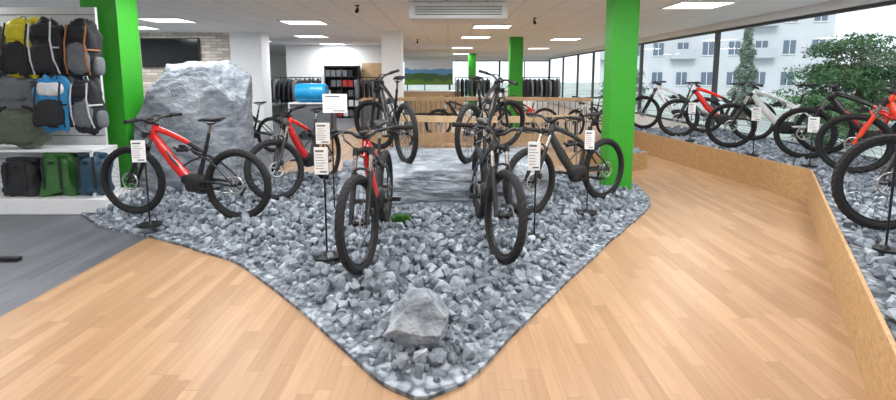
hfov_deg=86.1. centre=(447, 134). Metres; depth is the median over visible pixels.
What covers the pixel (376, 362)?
gravel stone
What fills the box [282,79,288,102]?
jacket
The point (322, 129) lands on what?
stand
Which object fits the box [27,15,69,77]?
backpack
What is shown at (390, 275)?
gravel stone
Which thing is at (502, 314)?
gravel stone
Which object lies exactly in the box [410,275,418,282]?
gravel stone
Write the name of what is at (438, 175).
boulder
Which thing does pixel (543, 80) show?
jacket
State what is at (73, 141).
shelf
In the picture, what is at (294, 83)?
jacket
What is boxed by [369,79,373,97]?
jacket
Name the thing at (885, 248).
stand
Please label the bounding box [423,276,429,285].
gravel stone
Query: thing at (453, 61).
window
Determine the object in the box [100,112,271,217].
mountain bike
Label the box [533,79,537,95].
jacket
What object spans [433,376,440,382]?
gravel stone
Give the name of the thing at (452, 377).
gravel bed
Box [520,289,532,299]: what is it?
gravel stone
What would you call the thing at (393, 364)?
gravel stone
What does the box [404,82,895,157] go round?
ground
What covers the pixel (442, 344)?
gravel stone
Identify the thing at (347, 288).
gravel stone
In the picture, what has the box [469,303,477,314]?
gravel stone
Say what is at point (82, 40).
backpack
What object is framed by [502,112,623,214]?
mountain bike
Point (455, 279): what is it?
gravel stone
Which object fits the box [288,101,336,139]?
countertop
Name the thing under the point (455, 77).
clothing rack
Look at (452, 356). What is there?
gravel stone
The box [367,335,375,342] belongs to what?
gravel stone
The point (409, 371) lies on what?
gravel stone
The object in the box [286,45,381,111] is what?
wall partition
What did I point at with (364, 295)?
gravel stone
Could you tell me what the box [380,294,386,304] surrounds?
gravel stone
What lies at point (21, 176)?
bag
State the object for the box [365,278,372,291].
gravel stone
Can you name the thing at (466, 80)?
jacket
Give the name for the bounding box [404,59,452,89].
wall mural
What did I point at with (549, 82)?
jacket
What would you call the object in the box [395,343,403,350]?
gravel stone
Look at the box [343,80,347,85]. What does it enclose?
product box
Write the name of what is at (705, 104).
mountain bike
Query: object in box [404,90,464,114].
countertop
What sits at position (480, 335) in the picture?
gravel stone
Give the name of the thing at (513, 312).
gravel stone
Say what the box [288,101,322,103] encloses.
countertop
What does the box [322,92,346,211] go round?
stand
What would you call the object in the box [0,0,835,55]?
ceiling
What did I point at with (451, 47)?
recessed light
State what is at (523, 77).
clothing rack
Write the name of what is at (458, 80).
jacket
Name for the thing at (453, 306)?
gravel stone
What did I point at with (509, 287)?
gravel stone
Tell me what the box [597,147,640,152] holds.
heap
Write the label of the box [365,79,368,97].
jacket
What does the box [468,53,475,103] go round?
pillar
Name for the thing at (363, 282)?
gravel stone
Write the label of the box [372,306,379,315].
gravel stone
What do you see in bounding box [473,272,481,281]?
gravel stone
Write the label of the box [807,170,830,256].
board
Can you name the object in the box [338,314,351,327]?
gravel stone
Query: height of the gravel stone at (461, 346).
0.066 m
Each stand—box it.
[0,256,21,261]
[130,140,162,227]
[313,123,338,261]
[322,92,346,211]
[526,140,546,241]
[576,130,596,215]
[685,103,695,140]
[746,105,761,155]
[801,113,819,166]
[872,149,895,253]
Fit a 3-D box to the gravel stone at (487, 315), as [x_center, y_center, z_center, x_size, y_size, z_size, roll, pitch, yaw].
[0.259,1.176,3.111,0.055,0.078,0.050,-3,8,-23]
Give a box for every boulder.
[134,60,254,192]
[336,147,554,208]
[386,287,449,347]
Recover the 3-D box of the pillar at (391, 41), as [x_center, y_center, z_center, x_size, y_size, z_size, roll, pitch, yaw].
[-1.510,-1.416,13.176,0.540,2.800,0.500,0,7,0]
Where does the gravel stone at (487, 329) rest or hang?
on the gravel bed at (452, 377)
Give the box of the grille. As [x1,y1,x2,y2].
[415,6,501,14]
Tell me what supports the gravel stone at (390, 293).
on the gravel bed at (452, 377)
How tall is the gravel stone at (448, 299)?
0.113 m
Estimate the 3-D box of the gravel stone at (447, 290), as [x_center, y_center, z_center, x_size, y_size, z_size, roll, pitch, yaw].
[-0.006,1.071,3.212,0.091,0.086,0.063,-1,7,-8]
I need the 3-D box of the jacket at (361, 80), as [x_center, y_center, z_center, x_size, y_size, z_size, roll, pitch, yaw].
[-3.009,-1.621,16.801,0.100,0.838,0.629,-2,7,-17]
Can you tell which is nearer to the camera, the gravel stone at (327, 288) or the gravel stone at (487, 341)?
the gravel stone at (487, 341)
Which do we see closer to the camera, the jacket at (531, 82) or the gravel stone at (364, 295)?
the gravel stone at (364, 295)
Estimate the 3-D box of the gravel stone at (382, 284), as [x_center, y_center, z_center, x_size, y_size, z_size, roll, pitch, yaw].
[-0.438,1.088,3.333,0.079,0.112,0.071,7,10,44]
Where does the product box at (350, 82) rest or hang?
on the shelving unit at (356, 69)
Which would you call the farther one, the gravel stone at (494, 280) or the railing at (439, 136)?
the railing at (439, 136)
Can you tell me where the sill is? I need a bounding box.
[547,101,700,127]
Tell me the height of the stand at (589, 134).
0.900 m
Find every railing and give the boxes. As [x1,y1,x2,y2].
[361,97,592,144]
[390,114,577,165]
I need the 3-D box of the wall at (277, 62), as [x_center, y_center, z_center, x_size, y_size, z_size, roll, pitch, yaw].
[-9.600,-1.386,12.928,0.200,2.800,34.000,0,7,0]
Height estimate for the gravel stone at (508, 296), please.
0.084 m
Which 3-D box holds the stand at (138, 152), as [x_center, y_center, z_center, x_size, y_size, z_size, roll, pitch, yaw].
[-3.022,0.482,4.814,0.225,0.870,0.220,-1,7,-6]
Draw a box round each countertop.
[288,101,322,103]
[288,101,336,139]
[359,99,409,129]
[404,90,464,91]
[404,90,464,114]
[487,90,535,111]
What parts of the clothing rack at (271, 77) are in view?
rail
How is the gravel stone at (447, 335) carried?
on the gravel bed at (452, 377)
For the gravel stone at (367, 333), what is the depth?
2.88 m
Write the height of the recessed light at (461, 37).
0.024 m
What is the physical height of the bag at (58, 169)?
0.567 m
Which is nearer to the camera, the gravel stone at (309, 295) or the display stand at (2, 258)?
the gravel stone at (309, 295)
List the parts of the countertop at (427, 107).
kick plate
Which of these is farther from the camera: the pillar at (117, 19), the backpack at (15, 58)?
the pillar at (117, 19)
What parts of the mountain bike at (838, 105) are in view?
frame, motor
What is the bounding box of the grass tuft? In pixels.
[389,212,413,223]
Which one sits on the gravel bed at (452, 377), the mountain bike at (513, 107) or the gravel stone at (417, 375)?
the gravel stone at (417, 375)
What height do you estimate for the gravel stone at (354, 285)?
0.062 m
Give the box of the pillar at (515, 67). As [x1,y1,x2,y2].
[508,37,522,126]
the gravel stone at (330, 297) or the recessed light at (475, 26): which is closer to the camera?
the gravel stone at (330, 297)
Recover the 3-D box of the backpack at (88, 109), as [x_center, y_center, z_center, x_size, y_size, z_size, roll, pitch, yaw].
[-4.207,-0.339,5.617,0.364,0.696,0.261,1,7,6]
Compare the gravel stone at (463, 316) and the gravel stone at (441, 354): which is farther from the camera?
the gravel stone at (463, 316)
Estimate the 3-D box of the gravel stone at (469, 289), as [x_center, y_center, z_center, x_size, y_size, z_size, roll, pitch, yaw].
[0.150,1.092,3.349,0.068,0.094,0.102,5,9,37]
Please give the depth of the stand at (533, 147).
4.30 m
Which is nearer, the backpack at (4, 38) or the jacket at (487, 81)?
the backpack at (4, 38)
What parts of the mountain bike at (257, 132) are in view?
frame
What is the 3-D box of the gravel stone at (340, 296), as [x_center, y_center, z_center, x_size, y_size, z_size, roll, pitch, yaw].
[-0.750,1.134,3.345,0.064,0.091,0.094,1,7,10]
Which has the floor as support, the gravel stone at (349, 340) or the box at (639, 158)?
the box at (639, 158)
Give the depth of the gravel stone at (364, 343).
2.81 m
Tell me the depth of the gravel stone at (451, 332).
2.85 m
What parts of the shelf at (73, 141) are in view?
panel, panel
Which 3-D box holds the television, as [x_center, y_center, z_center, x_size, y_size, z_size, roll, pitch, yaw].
[-7.720,-2.286,13.368,1.620,0.800,0.066,0,7,0]
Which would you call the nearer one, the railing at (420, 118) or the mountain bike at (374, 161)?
the mountain bike at (374, 161)
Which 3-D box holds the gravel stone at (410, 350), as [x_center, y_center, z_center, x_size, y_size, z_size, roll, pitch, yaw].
[-0.213,1.216,2.705,0.059,0.061,0.047,-1,7,-6]
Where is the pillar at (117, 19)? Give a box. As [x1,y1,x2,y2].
[80,0,143,186]
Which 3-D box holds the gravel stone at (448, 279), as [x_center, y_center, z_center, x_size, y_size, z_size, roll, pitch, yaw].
[0.017,1.065,3.562,0.076,0.102,0.086,1,7,9]
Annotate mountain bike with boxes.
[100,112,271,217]
[244,104,340,200]
[253,101,287,151]
[330,119,412,274]
[354,69,418,163]
[425,96,495,132]
[452,118,540,264]
[454,70,524,163]
[493,95,557,132]
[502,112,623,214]
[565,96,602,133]
[634,81,723,132]
[657,81,776,140]
[705,82,855,153]
[773,83,895,158]
[815,81,895,173]
[831,134,895,230]
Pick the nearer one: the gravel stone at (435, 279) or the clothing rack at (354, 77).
the gravel stone at (435, 279)
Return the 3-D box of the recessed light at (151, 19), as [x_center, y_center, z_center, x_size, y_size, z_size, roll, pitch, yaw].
[-6.000,-2.457,10.277,0.920,0.024,0.800,0,7,0]
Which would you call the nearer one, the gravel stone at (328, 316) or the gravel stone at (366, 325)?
the gravel stone at (366, 325)
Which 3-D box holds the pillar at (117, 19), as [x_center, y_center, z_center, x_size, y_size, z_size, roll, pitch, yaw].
[-4.410,-0.583,6.387,0.460,2.800,0.420,0,7,0]
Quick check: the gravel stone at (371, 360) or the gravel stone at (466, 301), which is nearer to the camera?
the gravel stone at (371, 360)
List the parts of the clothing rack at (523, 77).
rail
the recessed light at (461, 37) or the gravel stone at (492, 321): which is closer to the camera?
the gravel stone at (492, 321)
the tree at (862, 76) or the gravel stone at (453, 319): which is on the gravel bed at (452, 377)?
the gravel stone at (453, 319)
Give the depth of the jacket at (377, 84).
16.70 m
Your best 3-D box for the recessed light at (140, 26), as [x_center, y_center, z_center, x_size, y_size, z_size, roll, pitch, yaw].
[-7.700,-2.640,11.766,0.920,0.024,0.800,0,7,0]
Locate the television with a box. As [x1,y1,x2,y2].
[140,38,200,66]
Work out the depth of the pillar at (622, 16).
6.39 m
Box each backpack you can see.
[0,26,5,73]
[1,16,47,78]
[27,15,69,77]
[32,74,73,132]
[63,18,104,80]
[69,76,108,135]
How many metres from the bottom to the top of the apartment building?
8.900 m
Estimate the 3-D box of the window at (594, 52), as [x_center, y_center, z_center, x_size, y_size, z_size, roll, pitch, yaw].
[6.300,-2.313,19.614,0.080,2.310,2.500,0,7,0]
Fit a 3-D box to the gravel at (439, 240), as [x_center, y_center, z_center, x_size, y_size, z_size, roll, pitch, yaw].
[-0.806,0.845,5.437,7.120,0.216,4.123,0,7,0]
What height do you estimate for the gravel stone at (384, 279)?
0.076 m
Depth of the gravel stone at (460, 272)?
3.53 m
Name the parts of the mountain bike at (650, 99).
motor, frame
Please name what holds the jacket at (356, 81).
hanging from the clothing rack at (354, 77)
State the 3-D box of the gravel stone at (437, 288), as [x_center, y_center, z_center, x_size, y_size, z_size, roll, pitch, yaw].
[-0.077,1.061,3.303,0.066,0.070,0.062,-7,10,-43]
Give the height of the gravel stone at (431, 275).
0.091 m
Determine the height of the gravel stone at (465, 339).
0.066 m
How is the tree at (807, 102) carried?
on the ground
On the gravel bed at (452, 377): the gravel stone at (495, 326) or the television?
the gravel stone at (495, 326)
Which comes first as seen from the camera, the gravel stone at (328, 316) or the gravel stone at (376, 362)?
the gravel stone at (376, 362)
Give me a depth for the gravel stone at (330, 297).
3.32 m
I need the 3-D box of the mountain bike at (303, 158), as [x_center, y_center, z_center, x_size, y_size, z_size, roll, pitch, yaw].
[-1.957,0.136,6.357,0.639,1.164,1.896,1,7,5]
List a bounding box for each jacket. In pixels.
[271,78,274,102]
[272,79,278,103]
[277,79,283,102]
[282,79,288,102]
[287,78,293,101]
[292,78,297,101]
[355,79,358,100]
[360,79,363,98]
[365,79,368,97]
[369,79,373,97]
[374,82,378,96]
[456,78,459,96]
[460,78,463,96]
[464,78,467,96]
[469,78,472,96]
[473,80,476,95]
[481,78,484,96]
[485,78,489,93]
[523,79,528,96]
[529,78,533,96]
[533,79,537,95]
[538,79,542,96]
[542,79,546,96]
[546,79,551,96]
[550,78,555,96]
[555,78,560,96]
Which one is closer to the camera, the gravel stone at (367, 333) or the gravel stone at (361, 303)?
the gravel stone at (367, 333)
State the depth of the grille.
7.76 m
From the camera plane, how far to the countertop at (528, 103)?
21.67 m
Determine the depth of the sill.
15.46 m
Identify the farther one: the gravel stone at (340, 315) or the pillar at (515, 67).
the pillar at (515, 67)
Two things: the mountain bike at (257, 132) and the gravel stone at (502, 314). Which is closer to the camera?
the gravel stone at (502, 314)
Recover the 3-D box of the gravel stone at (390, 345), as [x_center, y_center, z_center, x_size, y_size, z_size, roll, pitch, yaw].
[-0.336,1.220,2.782,0.039,0.056,0.056,-5,9,-35]
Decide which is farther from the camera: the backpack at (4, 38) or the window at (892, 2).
the window at (892, 2)
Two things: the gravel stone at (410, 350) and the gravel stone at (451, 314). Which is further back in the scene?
the gravel stone at (451, 314)
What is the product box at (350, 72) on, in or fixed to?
on the shelving unit at (356, 69)
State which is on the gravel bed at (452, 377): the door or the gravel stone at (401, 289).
the gravel stone at (401, 289)
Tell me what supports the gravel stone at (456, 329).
on the gravel bed at (452, 377)
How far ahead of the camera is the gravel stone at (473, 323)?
2.97 m
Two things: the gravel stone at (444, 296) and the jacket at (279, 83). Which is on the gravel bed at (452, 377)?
the gravel stone at (444, 296)
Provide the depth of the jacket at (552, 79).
17.41 m
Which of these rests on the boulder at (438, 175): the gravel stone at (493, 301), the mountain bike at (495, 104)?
the mountain bike at (495, 104)
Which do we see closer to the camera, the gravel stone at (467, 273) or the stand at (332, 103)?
the gravel stone at (467, 273)
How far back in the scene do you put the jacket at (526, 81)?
17.26 m
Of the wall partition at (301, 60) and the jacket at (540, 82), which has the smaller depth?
the jacket at (540, 82)
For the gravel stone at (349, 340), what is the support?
on the gravel bed at (452, 377)
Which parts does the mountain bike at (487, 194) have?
brake lever, seat post, motor, frame, brake lever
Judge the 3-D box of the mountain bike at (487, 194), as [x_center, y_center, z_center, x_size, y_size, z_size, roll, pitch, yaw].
[0.471,0.396,4.441,0.732,1.114,1.899,1,7,10]
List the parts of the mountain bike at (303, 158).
motor, frame, seat post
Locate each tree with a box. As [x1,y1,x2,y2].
[598,69,649,105]
[725,27,763,117]
[762,31,895,127]
[786,93,877,144]
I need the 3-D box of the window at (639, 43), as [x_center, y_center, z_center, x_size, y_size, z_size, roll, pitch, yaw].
[6.300,-1.996,17.034,0.080,2.310,2.700,0,7,0]
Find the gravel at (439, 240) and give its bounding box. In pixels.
[94,170,646,299]
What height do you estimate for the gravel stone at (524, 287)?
0.068 m
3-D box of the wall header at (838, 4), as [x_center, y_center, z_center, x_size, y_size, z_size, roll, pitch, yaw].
[6.300,-2.706,12.765,0.200,0.140,34.000,0,7,0]
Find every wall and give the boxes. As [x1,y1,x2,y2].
[139,33,230,97]
[270,53,286,105]
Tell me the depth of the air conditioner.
7.76 m
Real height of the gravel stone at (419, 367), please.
0.078 m
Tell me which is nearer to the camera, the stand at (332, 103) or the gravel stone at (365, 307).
the gravel stone at (365, 307)
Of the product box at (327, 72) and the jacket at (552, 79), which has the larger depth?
the product box at (327, 72)
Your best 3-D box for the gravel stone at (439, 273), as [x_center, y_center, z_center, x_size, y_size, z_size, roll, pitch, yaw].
[-0.066,1.022,3.532,0.074,0.087,0.079,-3,8,-25]
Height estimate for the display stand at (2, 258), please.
0.972 m
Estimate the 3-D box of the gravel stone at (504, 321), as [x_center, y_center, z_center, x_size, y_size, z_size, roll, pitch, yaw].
[0.348,1.192,3.058,0.069,0.077,0.063,2,7,13]
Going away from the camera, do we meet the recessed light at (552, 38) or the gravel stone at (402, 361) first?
the gravel stone at (402, 361)
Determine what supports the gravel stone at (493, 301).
on the gravel bed at (452, 377)
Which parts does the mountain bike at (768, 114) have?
motor, frame, seat post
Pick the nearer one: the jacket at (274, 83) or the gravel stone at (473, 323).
the gravel stone at (473, 323)
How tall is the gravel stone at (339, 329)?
0.059 m
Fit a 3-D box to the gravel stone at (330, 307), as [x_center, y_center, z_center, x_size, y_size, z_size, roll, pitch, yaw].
[-0.787,1.160,3.225,0.074,0.097,0.111,0,7,-4]
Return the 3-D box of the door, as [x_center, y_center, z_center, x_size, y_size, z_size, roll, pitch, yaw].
[-2.975,-1.754,18.796,0.750,2.100,0.060,0,7,0]
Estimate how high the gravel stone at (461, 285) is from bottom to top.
0.054 m
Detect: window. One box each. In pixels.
[453,61,499,101]
[499,61,548,101]
[549,57,562,96]
[562,54,577,101]
[576,51,592,103]
[591,49,604,106]
[635,43,640,113]
[638,30,716,127]
[710,0,895,161]
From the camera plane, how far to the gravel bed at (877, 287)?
3.10 m
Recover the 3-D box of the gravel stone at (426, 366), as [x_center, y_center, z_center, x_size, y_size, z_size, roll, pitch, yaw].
[-0.124,1.249,2.573,0.052,0.039,0.040,-2,7,-12]
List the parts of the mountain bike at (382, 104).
motor, frame, seat post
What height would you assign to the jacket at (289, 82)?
0.840 m
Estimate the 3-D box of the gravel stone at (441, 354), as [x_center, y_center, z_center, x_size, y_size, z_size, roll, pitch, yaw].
[-0.060,1.226,2.642,0.086,0.069,0.104,3,8,23]
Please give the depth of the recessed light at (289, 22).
10.64 m
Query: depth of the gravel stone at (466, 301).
3.11 m
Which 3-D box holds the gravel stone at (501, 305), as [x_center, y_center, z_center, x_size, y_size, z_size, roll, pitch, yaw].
[0.344,1.151,3.237,0.077,0.073,0.086,6,9,42]
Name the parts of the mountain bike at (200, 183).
motor, frame, crank arm, seat post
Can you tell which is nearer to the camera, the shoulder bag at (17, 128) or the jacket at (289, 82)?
the shoulder bag at (17, 128)
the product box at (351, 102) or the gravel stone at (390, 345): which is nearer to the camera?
the gravel stone at (390, 345)
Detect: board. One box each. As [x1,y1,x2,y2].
[633,130,694,167]
[693,144,811,202]
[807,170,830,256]
[824,211,895,399]
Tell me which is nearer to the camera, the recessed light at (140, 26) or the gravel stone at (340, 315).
the gravel stone at (340, 315)
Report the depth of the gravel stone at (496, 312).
3.14 m
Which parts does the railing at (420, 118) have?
handrail, rail, post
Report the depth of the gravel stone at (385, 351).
2.72 m
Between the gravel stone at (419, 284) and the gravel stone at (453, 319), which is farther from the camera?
the gravel stone at (419, 284)
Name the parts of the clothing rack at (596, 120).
frame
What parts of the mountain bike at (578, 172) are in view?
motor, frame, seat post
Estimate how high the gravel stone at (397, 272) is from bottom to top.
0.075 m
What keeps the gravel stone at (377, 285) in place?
on the gravel bed at (452, 377)
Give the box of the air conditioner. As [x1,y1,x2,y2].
[409,2,507,22]
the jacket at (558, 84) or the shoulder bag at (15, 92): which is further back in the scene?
the jacket at (558, 84)
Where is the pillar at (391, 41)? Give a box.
[381,31,403,133]
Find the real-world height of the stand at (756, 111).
0.750 m
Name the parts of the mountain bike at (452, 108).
frame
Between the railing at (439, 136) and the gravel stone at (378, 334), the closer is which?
the gravel stone at (378, 334)
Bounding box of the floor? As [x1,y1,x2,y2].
[0,102,868,399]
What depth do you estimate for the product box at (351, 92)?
18.36 m
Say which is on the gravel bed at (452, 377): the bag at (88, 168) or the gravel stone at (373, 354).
the gravel stone at (373, 354)
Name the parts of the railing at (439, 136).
handrail, rail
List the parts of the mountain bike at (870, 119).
frame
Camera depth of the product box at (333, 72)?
18.27 m
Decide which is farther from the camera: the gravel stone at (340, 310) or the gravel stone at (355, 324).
the gravel stone at (340, 310)
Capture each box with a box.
[325,70,330,75]
[331,70,336,75]
[331,80,336,85]
[342,70,347,75]
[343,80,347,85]
[348,70,353,75]
[348,80,353,85]
[348,90,353,95]
[349,100,353,105]
[349,110,353,115]
[579,150,647,170]
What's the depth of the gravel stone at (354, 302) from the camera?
3.24 m
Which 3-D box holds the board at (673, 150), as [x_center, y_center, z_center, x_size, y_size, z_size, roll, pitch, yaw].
[4.168,0.225,9.536,0.023,0.430,2.341,-1,7,-7]
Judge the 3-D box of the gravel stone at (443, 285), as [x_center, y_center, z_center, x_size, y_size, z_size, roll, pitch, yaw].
[-0.028,1.052,3.304,0.099,0.078,0.062,3,8,23]
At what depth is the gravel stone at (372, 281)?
3.34 m
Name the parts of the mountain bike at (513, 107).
frame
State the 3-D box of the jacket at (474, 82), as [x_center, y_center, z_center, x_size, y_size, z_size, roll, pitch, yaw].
[1.086,-1.941,19.417,0.101,0.840,0.629,-1,7,-6]
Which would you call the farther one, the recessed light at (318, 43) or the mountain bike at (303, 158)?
the recessed light at (318, 43)
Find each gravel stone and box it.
[307,292,313,297]
[313,290,327,303]
[321,283,331,292]
[325,300,336,313]
[325,313,331,319]
[326,294,334,301]
[334,292,345,300]
[336,312,345,319]
[336,327,342,332]
[337,300,347,309]
[337,308,345,314]
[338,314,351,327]
[345,283,352,292]
[345,337,352,343]
[348,292,354,299]
[349,280,359,289]
[349,298,358,306]
[353,322,360,330]
[356,319,361,330]
[359,290,370,300]
[359,301,365,307]
[360,278,366,288]
[361,320,371,329]
[361,341,368,346]
[362,305,370,310]
[363,308,372,319]
[364,269,372,278]
[364,329,373,339]
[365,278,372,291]
[367,316,373,324]
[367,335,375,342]
[368,278,375,287]
[368,351,377,358]
[369,358,374,364]
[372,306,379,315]
[373,279,381,292]
[373,293,379,299]
[373,304,383,312]
[373,315,379,322]
[373,358,379,365]
[374,328,383,337]
[376,277,387,283]
[377,319,388,330]
[379,283,385,296]
[379,347,388,355]
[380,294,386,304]
[382,271,395,281]
[385,290,393,301]
[386,281,398,293]
[386,342,394,350]
[387,304,394,312]
[388,349,392,361]
[390,359,396,368]
[392,293,398,302]
[393,270,399,276]
[395,276,406,286]
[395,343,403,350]
[396,352,408,369]
[399,287,405,293]
[404,367,412,374]
[405,345,415,355]
[406,274,414,282]
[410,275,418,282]
[413,348,427,363]
[414,278,423,287]
[414,362,423,375]
[415,372,422,379]
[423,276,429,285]
[424,363,428,371]
[427,351,437,365]
[429,274,436,285]
[431,348,447,363]
[432,276,438,286]
[432,286,439,293]
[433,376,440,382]
[434,268,443,278]
[438,281,450,292]
[440,293,447,302]
[440,340,445,347]
[442,287,453,297]
[443,267,450,277]
[444,330,449,339]
[445,272,452,282]
[445,297,452,306]
[448,300,459,313]
[448,329,454,339]
[448,351,457,364]
[449,276,461,286]
[449,309,456,316]
[449,316,458,322]
[449,324,460,334]
[451,286,458,290]
[453,339,462,347]
[454,345,460,355]
[455,290,464,303]
[456,310,468,323]
[457,342,463,351]
[458,270,465,279]
[458,282,464,288]
[460,297,472,306]
[460,305,470,318]
[461,343,477,360]
[462,369,468,374]
[463,269,472,279]
[463,329,470,335]
[463,336,469,344]
[464,278,471,284]
[464,285,473,294]
[467,316,479,329]
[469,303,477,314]
[469,336,475,342]
[469,358,478,364]
[472,355,481,361]
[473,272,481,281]
[474,278,484,288]
[475,332,483,338]
[477,293,485,301]
[480,302,491,314]
[483,276,490,283]
[483,282,493,291]
[483,310,491,319]
[483,325,492,334]
[484,287,494,298]
[484,337,491,344]
[487,296,499,308]
[489,317,495,323]
[491,277,498,287]
[491,323,499,331]
[493,291,500,297]
[493,308,499,316]
[495,281,501,288]
[496,301,505,310]
[496,310,505,320]
[499,317,508,327]
[504,284,513,291]
[504,292,512,300]
[508,300,516,306]
[511,310,518,315]
[513,293,521,303]
[514,285,522,291]
[518,314,525,320]
[519,284,527,291]
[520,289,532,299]
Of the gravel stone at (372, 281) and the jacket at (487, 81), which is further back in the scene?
the jacket at (487, 81)
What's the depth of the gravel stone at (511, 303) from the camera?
3.29 m
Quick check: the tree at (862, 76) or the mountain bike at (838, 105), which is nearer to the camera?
the mountain bike at (838, 105)
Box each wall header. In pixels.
[403,56,548,60]
[548,0,890,58]
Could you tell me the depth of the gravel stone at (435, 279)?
3.38 m
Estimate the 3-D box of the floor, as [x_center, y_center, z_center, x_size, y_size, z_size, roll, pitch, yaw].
[-1.600,0.053,13.104,15.800,0.100,34.000,0,7,0]
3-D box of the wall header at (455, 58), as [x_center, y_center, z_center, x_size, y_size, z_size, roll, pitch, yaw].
[1.650,-4.735,29.745,9.300,0.250,0.200,0,7,0]
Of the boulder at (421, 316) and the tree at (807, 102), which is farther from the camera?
the tree at (807, 102)
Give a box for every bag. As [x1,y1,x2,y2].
[0,72,39,110]
[0,105,52,148]
[0,157,41,196]
[39,152,79,196]
[76,152,114,194]
[294,83,328,101]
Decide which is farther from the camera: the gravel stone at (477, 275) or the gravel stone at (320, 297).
the gravel stone at (477, 275)
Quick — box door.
[362,63,380,97]
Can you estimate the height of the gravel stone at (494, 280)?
0.089 m
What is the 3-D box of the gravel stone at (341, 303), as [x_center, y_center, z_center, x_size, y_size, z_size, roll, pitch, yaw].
[-0.714,1.159,3.250,0.065,0.082,0.086,-4,8,-30]
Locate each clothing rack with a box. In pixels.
[271,77,312,125]
[280,77,320,121]
[353,77,380,112]
[455,77,489,108]
[522,77,559,110]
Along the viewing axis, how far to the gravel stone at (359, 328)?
2.98 m
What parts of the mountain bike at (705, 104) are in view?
motor, frame, seat post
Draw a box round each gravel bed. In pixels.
[82,180,650,399]
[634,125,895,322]
[771,160,895,341]
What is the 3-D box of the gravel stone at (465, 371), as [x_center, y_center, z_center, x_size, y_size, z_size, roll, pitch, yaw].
[0.098,1.272,2.572,0.036,0.028,0.041,-4,8,-31]
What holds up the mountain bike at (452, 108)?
on the floor
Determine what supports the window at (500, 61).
in the wall header at (455, 58)
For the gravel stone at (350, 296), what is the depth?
3.32 m
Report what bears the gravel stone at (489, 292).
on the gravel bed at (452, 377)
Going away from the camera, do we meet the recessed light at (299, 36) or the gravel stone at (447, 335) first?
the gravel stone at (447, 335)
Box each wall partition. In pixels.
[229,32,272,131]
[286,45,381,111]
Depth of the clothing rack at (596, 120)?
12.62 m
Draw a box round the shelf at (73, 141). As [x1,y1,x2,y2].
[0,7,138,213]
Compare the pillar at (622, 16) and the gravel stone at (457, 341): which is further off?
the pillar at (622, 16)
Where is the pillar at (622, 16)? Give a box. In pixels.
[599,0,639,189]
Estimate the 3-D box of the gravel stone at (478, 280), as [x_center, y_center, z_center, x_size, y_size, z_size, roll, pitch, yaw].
[0.243,1.081,3.449,0.086,0.101,0.097,-2,7,-17]
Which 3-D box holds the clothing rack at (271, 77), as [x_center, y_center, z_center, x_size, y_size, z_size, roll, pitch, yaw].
[-4.950,-1.040,15.186,1.430,1.564,0.500,0,7,0]
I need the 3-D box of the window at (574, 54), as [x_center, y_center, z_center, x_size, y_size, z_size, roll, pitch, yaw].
[6.300,-2.952,24.825,0.080,2.310,3.000,0,7,0]
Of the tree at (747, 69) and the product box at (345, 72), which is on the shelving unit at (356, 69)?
the product box at (345, 72)
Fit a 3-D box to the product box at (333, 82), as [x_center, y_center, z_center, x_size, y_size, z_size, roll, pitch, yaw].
[-4.370,-1.985,18.415,0.170,0.240,0.200,0,7,0]
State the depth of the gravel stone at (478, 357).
2.67 m
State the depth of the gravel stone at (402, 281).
3.47 m
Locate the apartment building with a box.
[599,14,835,95]
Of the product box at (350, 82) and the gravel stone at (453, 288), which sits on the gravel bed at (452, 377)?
the gravel stone at (453, 288)
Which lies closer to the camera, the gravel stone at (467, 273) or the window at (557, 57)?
the gravel stone at (467, 273)
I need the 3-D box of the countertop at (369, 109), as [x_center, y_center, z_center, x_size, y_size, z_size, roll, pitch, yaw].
[-1.900,-0.638,14.631,1.500,0.900,0.700,0,7,0]
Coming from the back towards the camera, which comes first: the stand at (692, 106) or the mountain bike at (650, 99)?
the mountain bike at (650, 99)
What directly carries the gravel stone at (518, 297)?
on the gravel bed at (452, 377)
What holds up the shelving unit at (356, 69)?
on the floor
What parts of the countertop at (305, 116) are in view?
kick plate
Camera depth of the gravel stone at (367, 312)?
3.07 m
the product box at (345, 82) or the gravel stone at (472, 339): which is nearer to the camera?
the gravel stone at (472, 339)
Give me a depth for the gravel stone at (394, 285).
3.29 m
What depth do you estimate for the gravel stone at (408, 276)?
3.55 m
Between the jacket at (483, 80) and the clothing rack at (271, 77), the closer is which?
the clothing rack at (271, 77)
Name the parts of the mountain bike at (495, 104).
seat post, frame, motor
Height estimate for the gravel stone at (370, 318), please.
0.097 m
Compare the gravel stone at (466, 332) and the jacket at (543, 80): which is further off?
the jacket at (543, 80)
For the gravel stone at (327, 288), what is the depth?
3.44 m
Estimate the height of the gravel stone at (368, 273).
0.087 m
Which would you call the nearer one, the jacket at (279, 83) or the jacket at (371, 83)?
the jacket at (279, 83)
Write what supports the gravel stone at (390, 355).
on the gravel bed at (452, 377)
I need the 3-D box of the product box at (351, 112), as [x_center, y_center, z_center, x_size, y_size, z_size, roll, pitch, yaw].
[-3.720,-0.854,18.554,0.170,0.240,0.200,0,7,0]
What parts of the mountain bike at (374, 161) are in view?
brake lever, frame, seat post, motor, brake lever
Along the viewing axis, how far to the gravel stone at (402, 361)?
2.59 m
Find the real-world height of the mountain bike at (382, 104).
1.170 m
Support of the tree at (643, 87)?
on the ground
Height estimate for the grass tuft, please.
0.097 m
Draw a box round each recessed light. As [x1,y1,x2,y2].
[138,17,198,22]
[138,25,161,28]
[277,20,328,24]
[292,35,329,37]
[318,43,346,44]
[451,47,472,48]
[460,36,491,38]
[472,24,512,28]
[549,38,582,39]
[659,1,738,8]
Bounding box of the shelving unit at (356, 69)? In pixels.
[324,65,360,117]
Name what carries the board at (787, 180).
on the floor
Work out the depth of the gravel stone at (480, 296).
3.29 m

